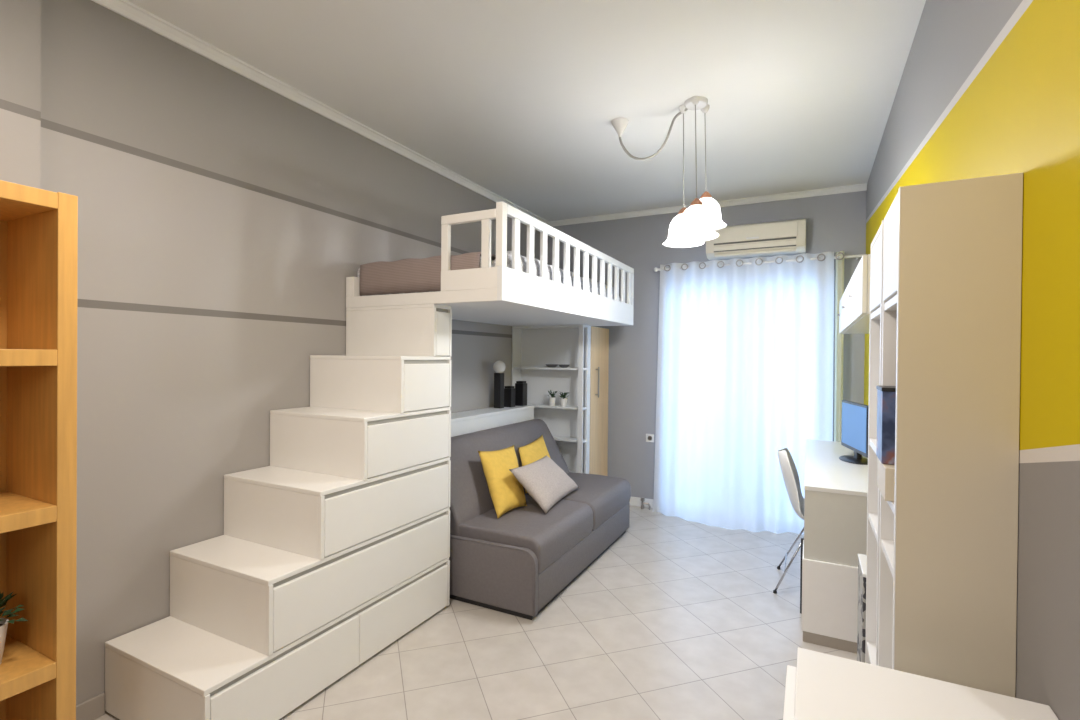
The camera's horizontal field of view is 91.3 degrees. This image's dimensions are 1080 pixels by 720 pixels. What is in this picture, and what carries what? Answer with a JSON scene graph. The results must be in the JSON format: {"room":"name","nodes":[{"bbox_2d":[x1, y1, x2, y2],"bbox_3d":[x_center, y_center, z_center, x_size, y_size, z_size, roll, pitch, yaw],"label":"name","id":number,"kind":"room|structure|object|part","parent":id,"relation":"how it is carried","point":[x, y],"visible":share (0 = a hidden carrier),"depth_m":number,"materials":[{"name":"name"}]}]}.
{"room":"studio apartment","nodes":[
{"label":"studio apartment","id":0,"kind":"room"},
{"bbox_2d":[0,0,40,188],"bbox_3d":[-2.603,-0.013,0.583,0.265,2.870,3.065,1,0,27],"label":"wall","id":1,"kind":"structure","parent":0,"point":[20,20],"depth_m":1.83,"materials":[{"name":"grey paint"}]},
{"bbox_2d":[91,0,547,223],"bbox_3d":[-1.541,-1.426,2.350,0.113,0.045,7.182,1,0,27],"label":"trim","id":2,"kind":"structure","parent":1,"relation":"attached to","point":[125,8],"depth_m":2.73,"materials":[{"name":"paint"}]},
{"bbox_2d":[40,0,539,711],"bbox_3d":[-0.938,-0.018,3.905,0.200,2.870,4.365,1,0,27],"label":"wall","id":3,"kind":"structure","parent":0,"point":[224,220],"depth_m":2.40,"materials":[{"name":"grey paint"}]},
{"bbox_2d":[76,693,104,719],"bbox_3d":[-1.793,1.378,2.034,0.014,0.085,0.193,1,0,27],"label":"baseboard","id":4,"kind":"structure","parent":3,"relation":"attached to","point":[93,708],"depth_m":2.08,"materials":[{"name":"white wood"}]},
{"bbox_2d":[94,505,856,719],"bbox_3d":[-0.086,1.486,2.198,3.305,0.100,8.630,1,0,27],"label":"floor","id":5,"kind":"structure","parent":0,"point":[678,618],"depth_m":2.65,"materials":[{"name":"beige tile"}]},
{"bbox_2d":[0,180,77,719],"bbox_3d":[-1.960,0.452,1.141,0.379,1.945,1.403,1,0,27],"label":"bookcase","id":6,"kind":"object","parent":5,"relation":"on","point":[39,227],"visible":0.97,"depth_m":1.67,"materials":[{"name":"brown wood"}]},
{"bbox_2d":[0,592,27,663],"bbox_3d":[-1.684,0.818,1.591,0.213,0.233,0.211,1,0,27],"label":"potted plant","id":7,"kind":"object","parent":6,"relation":"on","point":[4,622],"visible":1,"depth_m":1.63,"materials":[{"name":"green plant"}]},
{"bbox_3d":[-1.690,0.872,1.603,0.110,0.125,0.110,1,0,27],"label":"pot","id":8,"kind":"part","parent":7,"relation":"part of","materials":[{"name":"white ceramic"}]},
{"bbox_3d":[-1.753,0.959,1.542,0.365,0.050,0.403,1,0,27],"label":"shelf","id":9,"kind":"part","parent":6,"relation":"part of","materials":[{"name":"brown wood"}]},
{"bbox_3d":[-1.744,-0.009,1.536,0.365,0.050,0.403,1,0,27],"label":"shelf","id":10,"kind":"part","parent":6,"relation":"part of","materials":[{"name":"brown wood"}]},
{"bbox_3d":[-1.749,0.473,1.538,0.365,0.050,0.403,1,0,27],"label":"shelf","id":11,"kind":"part","parent":6,"relation":"part of","materials":[{"name":"brown wood"}]},
{"bbox_3d":[-1.740,-0.493,1.532,0.365,0.050,0.403,1,0,27],"label":"shelf","id":12,"kind":"part","parent":6,"relation":"part of","materials":[{"name":"brown wood"}]},
{"bbox_2d":[105,304,451,719],"bbox_3d":[-1.128,0.556,2.581,0.669,1.736,1.387,1,0,27],"label":"staircase","id":13,"kind":"structure","parent":5,"relation":"on","point":[330,552],"depth_m":2.42,"materials":[{"name":"paint"}]},
{"bbox_2d":[210,615,358,719],"bbox_3d":[-0.998,1.295,2.143,0.021,0.233,0.679,1,0,27],"label":"drawer","id":14,"kind":"object","parent":13,"relation":"in","point":[276,687],"depth_m":2.12,"materials":[{"name":"paint"}]},
{"bbox_2d":[273,514,447,651],"bbox_3d":[-0.788,1.011,2.545,0.021,0.245,1.106,1,0,27],"label":"drawer","id":15,"kind":"object","parent":13,"relation":"in","point":[307,602],"depth_m":2.40,"materials":[{"name":"paint"}]},
{"bbox_2d":[324,464,448,556],"bbox_3d":[-0.731,0.722,2.650,0.021,0.245,0.866,1,0,27],"label":"drawer","id":16,"kind":"object","parent":13,"relation":"in","point":[358,516],"depth_m":2.56,"materials":[{"name":"paint"}]},
{"bbox_2d":[357,565,447,664],"bbox_3d":[-0.690,1.294,2.743,0.021,0.233,0.664,1,0,27],"label":"drawer","id":17,"kind":"object","parent":13,"relation":"in","point":[385,620],"depth_m":2.68,"materials":[{"name":"paint"}]},
{"bbox_2d":[367,414,448,477],"bbox_3d":[-0.673,0.432,2.756,0.021,0.245,0.624,1,0,27],"label":"drawer","id":18,"kind":"object","parent":13,"relation":"in","point":[395,446],"depth_m":2.71,"materials":[{"name":"paint"}]},
{"bbox_2d":[404,363,448,411],"bbox_3d":[-0.615,0.143,2.863,0.021,0.245,0.378,1,0,27],"label":"drawer","id":19,"kind":"object","parent":13,"relation":"in","point":[426,385],"depth_m":2.85,"materials":[{"name":"paint"}]},
{"bbox_2d":[436,311,449,355],"bbox_3d":[-0.553,-0.147,2.976,0.021,0.245,0.121,1,0,27],"label":"drawer","id":20,"kind":"object","parent":13,"relation":"in","point":[442,317],"depth_m":2.97,"materials":[{"name":"paint"}]},
{"bbox_2d":[346,201,633,325],"bbox_3d":[-0.171,-0.564,3.946,1.104,0.505,2.250,1,0,27],"label":"bed","id":21,"kind":"object","parent":13,"relation":"on","point":[501,294],"visible":1,"depth_m":3.12,"materials":[{"name":"paint"}]},
{"bbox_2d":[357,256,492,295],"bbox_3d":[-0.244,-0.470,3.982,0.919,0.205,2.133,1,0,27],"label":"mattress","id":22,"kind":"object","parent":21,"relation":"on","point":[358,272],"visible":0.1,"depth_m":3.09,"materials":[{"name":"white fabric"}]},
{"bbox_2d":[360,252,495,295],"bbox_3d":[-0.266,-0.495,3.870,0.863,0.219,1.958,1,0,27],"label":"bed cover","id":23,"kind":"object","parent":22,"relation":"on","point":[410,275],"visible":0.47,"depth_m":3.03,"materials":[{"name":"fabric"}]},
{"bbox_3d":[-0.376,-0.757,2.805,0.351,0.050,0.030,1,0,27],"label":"rail","id":24,"kind":"part","parent":21,"relation":"part of","materials":[{"name":"paint"}]},
{"bbox_3d":[-0.373,-0.427,2.804,0.360,0.110,0.030,1,0,27],"label":"panel","id":25,"kind":"part","parent":21,"relation":"part of","materials":[{"name":"paint"}]},
{"bbox_3d":[-0.199,-0.646,2.723,0.040,0.327,0.047,1,0,27],"label":"corner post","id":26,"kind":"part","parent":21,"relation":"part of","materials":[{"name":"paint"}]},
{"bbox_2d":[491,251,620,300],"bbox_3d":[0.212,-0.491,3.711,0.124,0.250,2.000,1,0,27],"label":"quilt","id":27,"kind":"object","parent":21,"relation":"on","point":[509,253],"visible":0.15,"depth_m":3.28,"materials":[{"name":"white fabric"}]},
{"bbox_3d":[0.306,-0.395,3.703,0.030,0.178,2.249,1,0,27],"label":"panel","id":28,"kind":"part","parent":21,"relation":"part of","materials":[{"name":"white wood"}]},
{"bbox_3d":[0.320,-0.785,3.721,0.030,0.052,2.203,1,0,27],"label":"rail","id":29,"kind":"part","parent":21,"relation":"part of","materials":[{"name":"white wood"}]},
{"bbox_3d":[0.812,-0.623,4.687,0.030,0.275,0.035,1,0,27],"label":"post","id":30,"kind":"part","parent":21,"relation":"part of","materials":[{"name":"white wood"}]},
{"bbox_2d":[451,405,533,436],"bbox_3d":[-0.584,0.919,4.116,0.247,1.000,1.835,1,0,27],"label":"base cabinet","id":31,"kind":"object","parent":5,"relation":"on","point":[470,421],"visible":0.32,"depth_m":4.22,"materials":[{"name":"white wood"}]},
{"bbox_2d":[493,360,505,407],"bbox_3d":[-0.356,0.211,4.598,0.112,0.414,0.112,1,0,27],"label":"table lamp","id":32,"kind":"object","parent":31,"relation":"on","point":[499,366],"visible":1,"depth_m":4.57,"materials":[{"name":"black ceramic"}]},
{"bbox_3d":[-0.354,0.060,4.597,0.112,0.112,0.112,1,0,27],"label":"globe","id":33,"kind":"part","parent":32,"relation":"part of","materials":[{"name":"white glass"}]},
{"bbox_2d":[504,386,515,406],"bbox_3d":[-0.273,0.326,4.719,0.080,0.185,0.080,1,0,27],"label":"vase","id":34,"kind":"object","parent":31,"relation":"on","point":[509,391],"visible":0.91,"depth_m":4.69,"materials":[{"name":"black ceramic"}]},
{"bbox_2d":[515,381,526,405],"bbox_3d":[-0.173,0.306,4.847,0.084,0.225,0.084,1,0,27],"label":"vase","id":35,"kind":"object","parent":31,"relation":"on","point":[520,386],"visible":0.98,"depth_m":4.82,"materials":[{"name":"black ceramic"}]},
{"bbox_2d":[449,419,630,619],"bbox_3d":[-0.045,0.980,3.840,0.931,0.892,1.726,1,0,27],"label":"sofa","id":36,"kind":"object","parent":5,"relation":"on","point":[517,562],"visible":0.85,"depth_m":3.27,"materials":[{"name":"grey fabric"}]},
{"bbox_3d":[-0.431,1.216,3.099,0.925,0.352,0.050,1,0,27],"label":"arm panel","id":37,"kind":"part","parent":36,"relation":"part of","materials":[{"name":"grey fabric"}]},
{"bbox_2d":[478,445,526,517],"bbox_3d":[-0.227,0.789,3.562,0.285,0.370,0.592,1,0,27],"label":"cushion","id":38,"kind":"object","parent":36,"relation":"on","point":[507,493],"visible":0.94,"depth_m":3.46,"materials":[{"name":"yellow fabric"}]},
{"bbox_3d":[-0.277,0.852,3.983,0.385,0.642,1.655,1,0,27],"label":"backrest","id":39,"kind":"part","parent":36,"relation":"part of","materials":[{"name":"grey fabric"}]},
{"bbox_2d":[459,495,592,572],"bbox_3d":[-0.062,1.081,3.403,0.561,0.201,0.818,1,0,27],"label":"seat cushion","id":40,"kind":"object","parent":36,"relation":"on","point":[553,535],"depth_m":3.20,"materials":[{"name":"grey fabric"}]},
{"bbox_2d":[518,435,549,493],"bbox_3d":[0.010,0.802,4.131,0.310,0.335,0.640,1,0,27],"label":"cushion","id":41,"kind":"object","parent":36,"relation":"on","point":[536,450],"visible":0.48,"depth_m":4.13,"materials":[{"name":"yellow fabric"}]},
{"bbox_2d":[509,455,579,513],"bbox_3d":[0.050,0.841,3.694,0.264,0.270,0.735,1,0,21],"label":"cushion","id":42,"kind":"object","parent":36,"relation":"on","point":[543,479],"visible":1,"depth_m":3.56,"materials":[{"name":"beige fabric"}]},
{"bbox_2d":[526,472,630,529],"bbox_3d":[0.321,1.080,4.150,0.561,0.201,0.841,1,0,27],"label":"seat cushion","id":43,"kind":"object","parent":36,"relation":"on","point":[607,497],"depth_m":4.04,"materials":[{"name":"grey fabric"}]},
{"bbox_2d":[512,325,590,473],"bbox_3d":[0.092,0.553,4.903,0.724,1.736,0.180,1,0,27],"label":"shelf unit","id":44,"kind":"object","parent":5,"relation":"on","point":[533,347],"visible":0.59,"depth_m":4.92,"materials":[{"name":"white wood"}]},
{"bbox_3d":[-0.229,0.549,5.060,0.010,1.736,0.168,1,0,27],"label":"panel","id":45,"kind":"part","parent":44,"relation":"part of","materials":[{"name":"white wood"}]},
{"bbox_3d":[0.104,0.078,4.900,0.706,0.018,0.149,1,0,27],"label":"shelf","id":46,"kind":"part","parent":44,"relation":"part of","materials":[{"name":"white wood"}]},
{"bbox_2d":[545,364,557,366],"bbox_3d":[0.109,0.054,4.899,0.124,0.028,0.124,1,0,27],"label":"bowl","id":47,"kind":"object","parent":44,"relation":"on","point":[547,365],"visible":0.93,"depth_m":4.85,"materials":[{"name":"grey ceramic"}]},
{"bbox_3d":[0.108,-0.306,4.897,0.706,0.018,0.149,1,0,27],"label":"shelf","id":48,"kind":"part","parent":44,"relation":"part of","materials":[{"name":"white wood"}]},
{"bbox_2d":[548,390,556,405],"bbox_3d":[0.118,0.348,4.888,0.102,0.144,0.088,0,0,-15],"label":"potted plant","id":49,"kind":"object","parent":44,"relation":"on","point":[552,398],"visible":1,"depth_m":4.86,"materials":[{"name":"green plant"}]},
{"bbox_3d":[0.113,0.383,4.881,0.066,0.075,0.066,1,0,27],"label":"pot","id":50,"kind":"part","parent":49,"relation":"part of","materials":[{"name":"white ceramic"}]},
{"bbox_3d":[0.101,0.430,4.902,0.706,0.018,0.149,1,0,27],"label":"shelf","id":51,"kind":"part","parent":44,"relation":"part of","materials":[{"name":"white wood"}]},
{"bbox_2d":[558,364,568,367],"bbox_3d":[0.221,0.056,4.842,0.110,0.028,0.110,1,0,27],"label":"bowl","id":52,"kind":"object","parent":44,"relation":"on","point":[560,365],"visible":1,"depth_m":4.81,"materials":[{"name":"grey ceramic"}]},
{"bbox_2d":[560,392,568,405],"bbox_3d":[0.218,0.351,4.834,0.115,0.140,0.111,0,0,-37],"label":"potted plant","id":53,"kind":"object","parent":44,"relation":"on","point":[563,401],"visible":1,"depth_m":4.81,"materials":[{"name":"green plant"}]},
{"bbox_3d":[0.215,0.387,4.828,0.072,0.070,0.072,1,0,27],"label":"pot","id":54,"kind":"part","parent":53,"relation":"part of","materials":[{"name":"white ceramic"}]},
{"bbox_3d":[0.098,0.722,4.904,0.706,0.018,0.149,1,0,27],"label":"shelf","id":55,"kind":"part","parent":44,"relation":"part of","materials":[{"name":"white wood"}]},
{"bbox_3d":[0.357,0.556,4.676,0.045,1.736,0.018,1,0,27],"label":"corner post","id":56,"kind":"part","parent":44,"relation":"part of","materials":[{"name":"white wood"}]},
{"bbox_3d":[0.426,0.556,4.784,0.020,1.736,0.063,1,0,27],"label":"post","id":57,"kind":"part","parent":44,"relation":"part of","materials":[{"name":"white wood"}]},
{"bbox_2d":[589,326,608,475],"bbox_3d":[0.270,0.552,5.210,0.761,1.736,0.529,1,0,27],"label":"wardrobe","id":58,"kind":"object","parent":5,"relation":"on","point":[599,361],"visible":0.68,"depth_m":5.03,"materials":[{"name":"brown wood"}]},
{"bbox_3d":[0.536,0.207,4.928,0.037,0.285,0.014,1,0,27],"label":"handle","id":59,"kind":"part","parent":58,"relation":"part of","materials":[{"name":"metal"}]},
{"bbox_2d":[640,498,650,509],"bbox_3d":[1.010,1.376,5.057,0.098,0.104,0.039,1,0,27],"label":"valve","id":60,"kind":"object","parent":5,"relation":"on","point":[641,499],"visible":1,"depth_m":5.06,"materials":[{"name":"metal"}]},
{"bbox_2d":[773,448,803,593],"bbox_3d":[1.783,1.014,3.341,0.533,0.865,0.458,1,0,27],"label":"shell chair","id":61,"kind":"object","parent":5,"relation":"on","point":[787,465],"visible":0.54,"depth_m":3.33,"materials":[{"name":"white plastic"}]},
{"bbox_3d":[1.573,1.229,3.283,0.242,0.412,0.012,0,0,-6],"label":"leg","id":62,"kind":"part","parent":61,"relation":"part of","materials":[{"name":"silver metal"}]},
{"bbox_3d":[1.708,1.229,3.545,0.012,0.412,0.242,0,0,-30],"label":"leg","id":63,"kind":"part","parent":61,"relation":"part of","materials":[{"name":"silver metal"}]},
{"bbox_2d":[800,439,867,653],"bbox_3d":[1.930,1.047,3.409,0.427,0.800,1.775,1,0,27],"label":"desk","id":64,"kind":"object","parent":5,"relation":"on","point":[835,498],"visible":0.61,"depth_m":2.67,"materials":[{"name":"white paint"}]},
{"bbox_3d":[1.500,1.233,3.016,0.024,0.424,0.022,1,0,27],"label":"leg","id":65,"kind":"part","parent":64,"relation":"part of","materials":[{"name":"silver metal"}]},
{"bbox_3d":[1.609,0.847,2.758,0.409,0.354,0.296,1,0,27],"label":"panel","id":66,"kind":"part","parent":64,"relation":"part of","materials":[{"name":"white wood"}]},
{"bbox_2d":[839,400,868,464],"bbox_3d":[2.030,0.462,3.399,0.170,0.372,0.480,1,0,13],"label":"computer monitor","id":67,"kind":"object","parent":64,"relation":"on","point":[854,431],"visible":0.88,"depth_m":3.36,"materials":[{"name":"blue glass"}]},
{"bbox_2d":[857,554,866,662],"bbox_3d":[1.251,1.094,1.872,0.209,0.712,0.214,1,0,27],"label":"storage bin","id":68,"kind":"object","parent":5,"relation":"on","point":[862,559],"visible":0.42,"depth_m":1.88,"materials":[{"name":"white plastic"}]},
{"bbox_2d":[865,220,883,665],"bbox_3d":[1.126,0.530,1.593,0.214,1.842,0.348,1,0,27],"label":"bookcase","id":69,"kind":"object","parent":5,"relation":"on","point":[876,261],"visible":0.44,"depth_m":1.77,"materials":[{"name":"white paint"}]},
{"bbox_3d":[1.121,0.961,1.597,0.204,0.020,0.312,1,0,27],"label":"shelf","id":70,"kind":"part","parent":69,"relation":"part of","materials":[{"name":"white paint"}]},
{"bbox_3d":[1.128,0.276,1.592,0.204,0.020,0.312,1,0,27],"label":"shelf","id":71,"kind":"part","parent":69,"relation":"part of","materials":[{"name":"white paint"}]},
{"bbox_3d":[1.125,0.525,1.594,0.204,0.020,0.312,1,0,27],"label":"shelf","id":72,"kind":"part","parent":69,"relation":"part of","materials":[{"name":"white paint"}]},
{"bbox_3d":[1.132,-0.144,1.590,0.204,0.020,0.312,1,0,27],"label":"shelf","id":73,"kind":"part","parent":69,"relation":"part of","materials":[{"name":"white paint"}]},
{"bbox_3d":[1.047,-0.267,1.633,0.016,0.209,0.306,1,0,27],"label":"door","id":74,"kind":"part","parent":69,"relation":"part of","materials":[{"name":"white paint"}]},
{"bbox_3d":[1.136,-0.382,1.587,0.212,0.018,0.312,1,0,27],"label":"panel","id":75,"kind":"part","parent":69,"relation":"part of","materials":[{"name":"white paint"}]},
{"bbox_3d":[1.052,0.530,1.446,0.212,1.842,0.018,1,0,27],"label":"panel","id":76,"kind":"part","parent":69,"relation":"part of","materials":[{"name":"white paint"}]},
{"bbox_2d":[783,647,1058,719],"bbox_3d":[0.530,1.035,0.675,0.426,0.832,0.842,1,0,27],"label":"dresser","id":77,"kind":"object","parent":5,"relation":"on","point":[822,686],"visible":1,"depth_m":0.97,"materials":[{"name":"white paint"}]},
{"bbox_3d":[0.346,0.768,0.754,0.018,0.247,0.808,1,0,27],"label":"drawer","id":78,"kind":"part","parent":77,"relation":"part of","materials":[{"name":"white paint"}]},
{"bbox_2d":[878,173,1022,697],"bbox_3d":[0.971,0.530,1.290,0.214,1.842,0.311,1,0,27],"label":"bookcase","id":79,"kind":"object","parent":5,"relation":"on","point":[952,250],"visible":0.91,"depth_m":1.15,"materials":[{"name":"white paint"}]},
{"bbox_2d":[877,458,894,501],"bbox_3d":[0.930,0.304,1.339,0.112,0.080,0.170,1,0,27],"label":"wooden box","id":80,"kind":"object","parent":79,"relation":"on","point":[885,472],"visible":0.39,"depth_m":1.29,"materials":[{"name":"beige wood"}]},
{"bbox_2d":[876,385,895,464],"bbox_3d":[0.957,0.167,1.359,0.146,0.193,0.124,1,0,27],"label":"magazine file","id":81,"kind":"object","parent":80,"relation":"on","point":[886,395],"visible":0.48,"depth_m":1.33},
{"bbox_3d":[1.038,0.530,1.419,0.212,1.842,0.018,1,0,27],"label":"panel","id":82,"kind":"part","parent":79,"relation":"part of","materials":[{"name":"white paint"}]},
{"bbox_3d":[0.970,0.506,1.290,0.204,0.020,0.275,1,0,27],"label":"shelf","id":83,"kind":"part","parent":79,"relation":"part of","materials":[{"name":"white paint"}]},
{"bbox_3d":[0.976,-0.144,1.286,0.204,0.020,0.275,1,0,27],"label":"shelf","id":84,"kind":"part","parent":79,"relation":"part of","materials":[{"name":"white paint"}]},
{"bbox_3d":[0.971,0.356,1.289,0.204,0.020,0.275,1,0,27],"label":"shelf","id":85,"kind":"part","parent":79,"relation":"part of","materials":[{"name":"white paint"}]},
{"bbox_3d":[0.891,-0.267,1.329,0.016,0.209,0.269,1,0,27],"label":"door","id":86,"kind":"part","parent":79,"relation":"part of","materials":[{"name":"white paint"}]},
{"bbox_3d":[0.980,-0.382,1.283,0.212,0.018,0.275,1,0,27],"label":"panel","id":87,"kind":"part","parent":79,"relation":"part of","materials":[{"name":"white paint"}]},
{"bbox_2d":[127,0,925,221],"bbox_3d":[-0.287,-1.484,1.735,3.305,0.100,7.630,1,0,27],"label":"ceiling","id":88,"kind":"structure","parent":0,"point":[520,100],"depth_m":2.71,"materials":[{"name":"paint"}]},
{"bbox_2d":[612,117,628,136],"bbox_3d":[0.482,-1.388,3.178,0.104,0.095,0.104,1,0,27],"label":"ceiling rose","id":89,"kind":"object","parent":88,"relation":"attached to","point":[619,124],"visible":1,"depth_m":3.15,"materials":[{"name":"white plastic"}]},
{"bbox_2d":[619,108,687,159],"bbox_3d":[0.659,-1.298,3.084,0.418,0.245,0.043,1,0,32],"label":"cord","id":90,"kind":"object","parent":88,"relation":"hanging from","point":[686,109],"visible":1,"depth_m":3.07,"materials":[{"name":"white plastic"}]},
{"bbox_2d":[663,96,726,247],"bbox_3d":[0.845,-1.038,2.925,0.332,0.785,0.528,1,0,27],"label":"pendant light","id":91,"kind":"object","parent":88,"relation":"hanging from","point":[696,224],"visible":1,"depth_m":2.88,"materials":[{"name":"white glass"}]},
{"bbox_3d":[0.809,-0.737,2.978,0.228,0.162,0.228,1,0,27],"label":"lamp shade","id":92,"kind":"part","parent":91,"relation":"part of","materials":[{"name":"white glass"}]},
{"bbox_3d":[0.864,-1.417,2.926,0.124,0.026,0.124,1,0,27],"label":"ceiling plate","id":93,"kind":"part","parent":91,"relation":"part of","materials":[{"name":"white plastic"}]},
{"bbox_3d":[0.820,-0.726,2.770,0.228,0.162,0.228,1,0,27],"label":"lamp shade","id":94,"kind":"part","parent":91,"relation":"part of","materials":[{"name":"white glass"}]},
{"bbox_3d":[0.954,-0.846,3.038,0.228,0.162,0.228,1,0,27],"label":"lamp shade","id":95,"kind":"part","parent":91,"relation":"part of","materials":[{"name":"white glass"}]},
{"bbox_2d":[547,190,866,498],"bbox_3d":[1.393,-0.003,5.050,2.905,2.870,0.200,1,0,27],"label":"wall","id":96,"kind":"structure","parent":0,"point":[835,223],"depth_m":5.11,"materials":[{"name":"grey paint"}]},
{"bbox_2d":[629,497,652,507],"bbox_3d":[0.966,1.385,5.151,0.605,0.085,0.014,1,0,27],"label":"baseboard","id":97,"kind":"structure","parent":96,"relation":"attached to","point":[634,501],"depth_m":5.14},
{"bbox_2d":[646,434,653,442],"bbox_3d":[1.062,0.754,5.101,0.080,0.080,0.013,1,0,27],"label":"wall socket","id":98,"kind":"object","parent":96,"relation":"attached to","point":[649,437],"visible":1,"depth_m":5.10,"materials":[{"name":"white plastic"}]},
{"bbox_2d":[547,183,866,226],"bbox_3d":[1.349,-1.416,4.931,2.905,0.045,0.048,1,0,27],"label":"trim","id":99,"kind":"structure","parent":96,"relation":"attached to","point":[858,187],"depth_m":4.72,"materials":[{"name":"paint"}]},
{"bbox_2d":[706,218,805,259],"bbox_3d":[1.861,-1.040,4.576,0.793,0.267,0.215,1,0,27],"label":"air conditioner","id":100,"kind":"object","parent":96,"relation":"attached to","point":[784,237],"visible":0.89,"depth_m":4.48,"materials":[{"name":"plastic"}]},
{"bbox_3d":[1.819,-1.082,4.493,0.673,0.122,0.013,1,0,27],"label":"panel","id":101,"kind":"part","parent":100,"relation":"part of","materials":[{"name":"plastic"}]},
{"bbox_2d":[654,254,866,271],"bbox_3d":[1.852,-0.837,4.618,1.708,0.040,0.150,1,0,27],"label":"curtain rod","id":102,"kind":"object","parent":96,"relation":"attached to","point":[860,255],"visible":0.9,"depth_m":4.49,"materials":[{"name":"white metal"}]},
{"bbox_2d":[653,252,833,533],"bbox_3d":[1.692,0.275,4.551,1.470,2.316,0.204,1,0,27],"label":"curtain","id":103,"kind":"object","parent":102,"relation":"hanging from","point":[745,361],"visible":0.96,"depth_m":4.56,"materials":[{"name":"fabric"}]},
{"bbox_2d":[834,251,843,441],"bbox_3d":[2.407,0.284,4.252,0.082,2.316,0.072,0,0,-41],"label":"curtain","id":104,"kind":"object","parent":102,"relation":"hanging from","point":[839,290],"visible":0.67,"depth_m":4.26,"materials":[{"name":"fabric"}]},
{"bbox_2d":[864,0,1079,719],"bbox_3d":[1.127,0.018,1.125,0.200,2.870,7.430,1,0,27],"label":"wall","id":105,"kind":"structure","parent":0,"point":[986,88],"depth_m":1.04,"materials":[{"name":"yellow paint"}]},
{"bbox_2d":[837,254,870,333],"bbox_3d":[1.776,-0.297,2.854,0.226,0.232,1.860,1,0,27],"label":"upper cabinet","id":106,"kind":"object","parent":105,"relation":"attached to","point":[854,305],"visible":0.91,"depth_m":2.43,"materials":[{"name":"white paint"}]},
{"bbox_3d":[1.978,-0.299,3.447,0.017,0.228,0.616,1,0,27],"label":"door","id":107,"kind":"part","parent":106,"relation":"part of","materials":[{"name":"white paint"}]},
{"bbox_3d":[1.695,-0.298,2.895,0.017,0.228,0.616,1,0,27],"label":"door","id":108,"kind":"part","parent":106,"relation":"part of","materials":[{"name":"white paint"}]},
{"bbox_3d":[1.412,-0.297,2.343,0.017,0.228,0.616,1,0,27],"label":"door","id":109,"kind":"part","parent":106,"relation":"part of","materials":[{"name":"white paint"}]}
]}

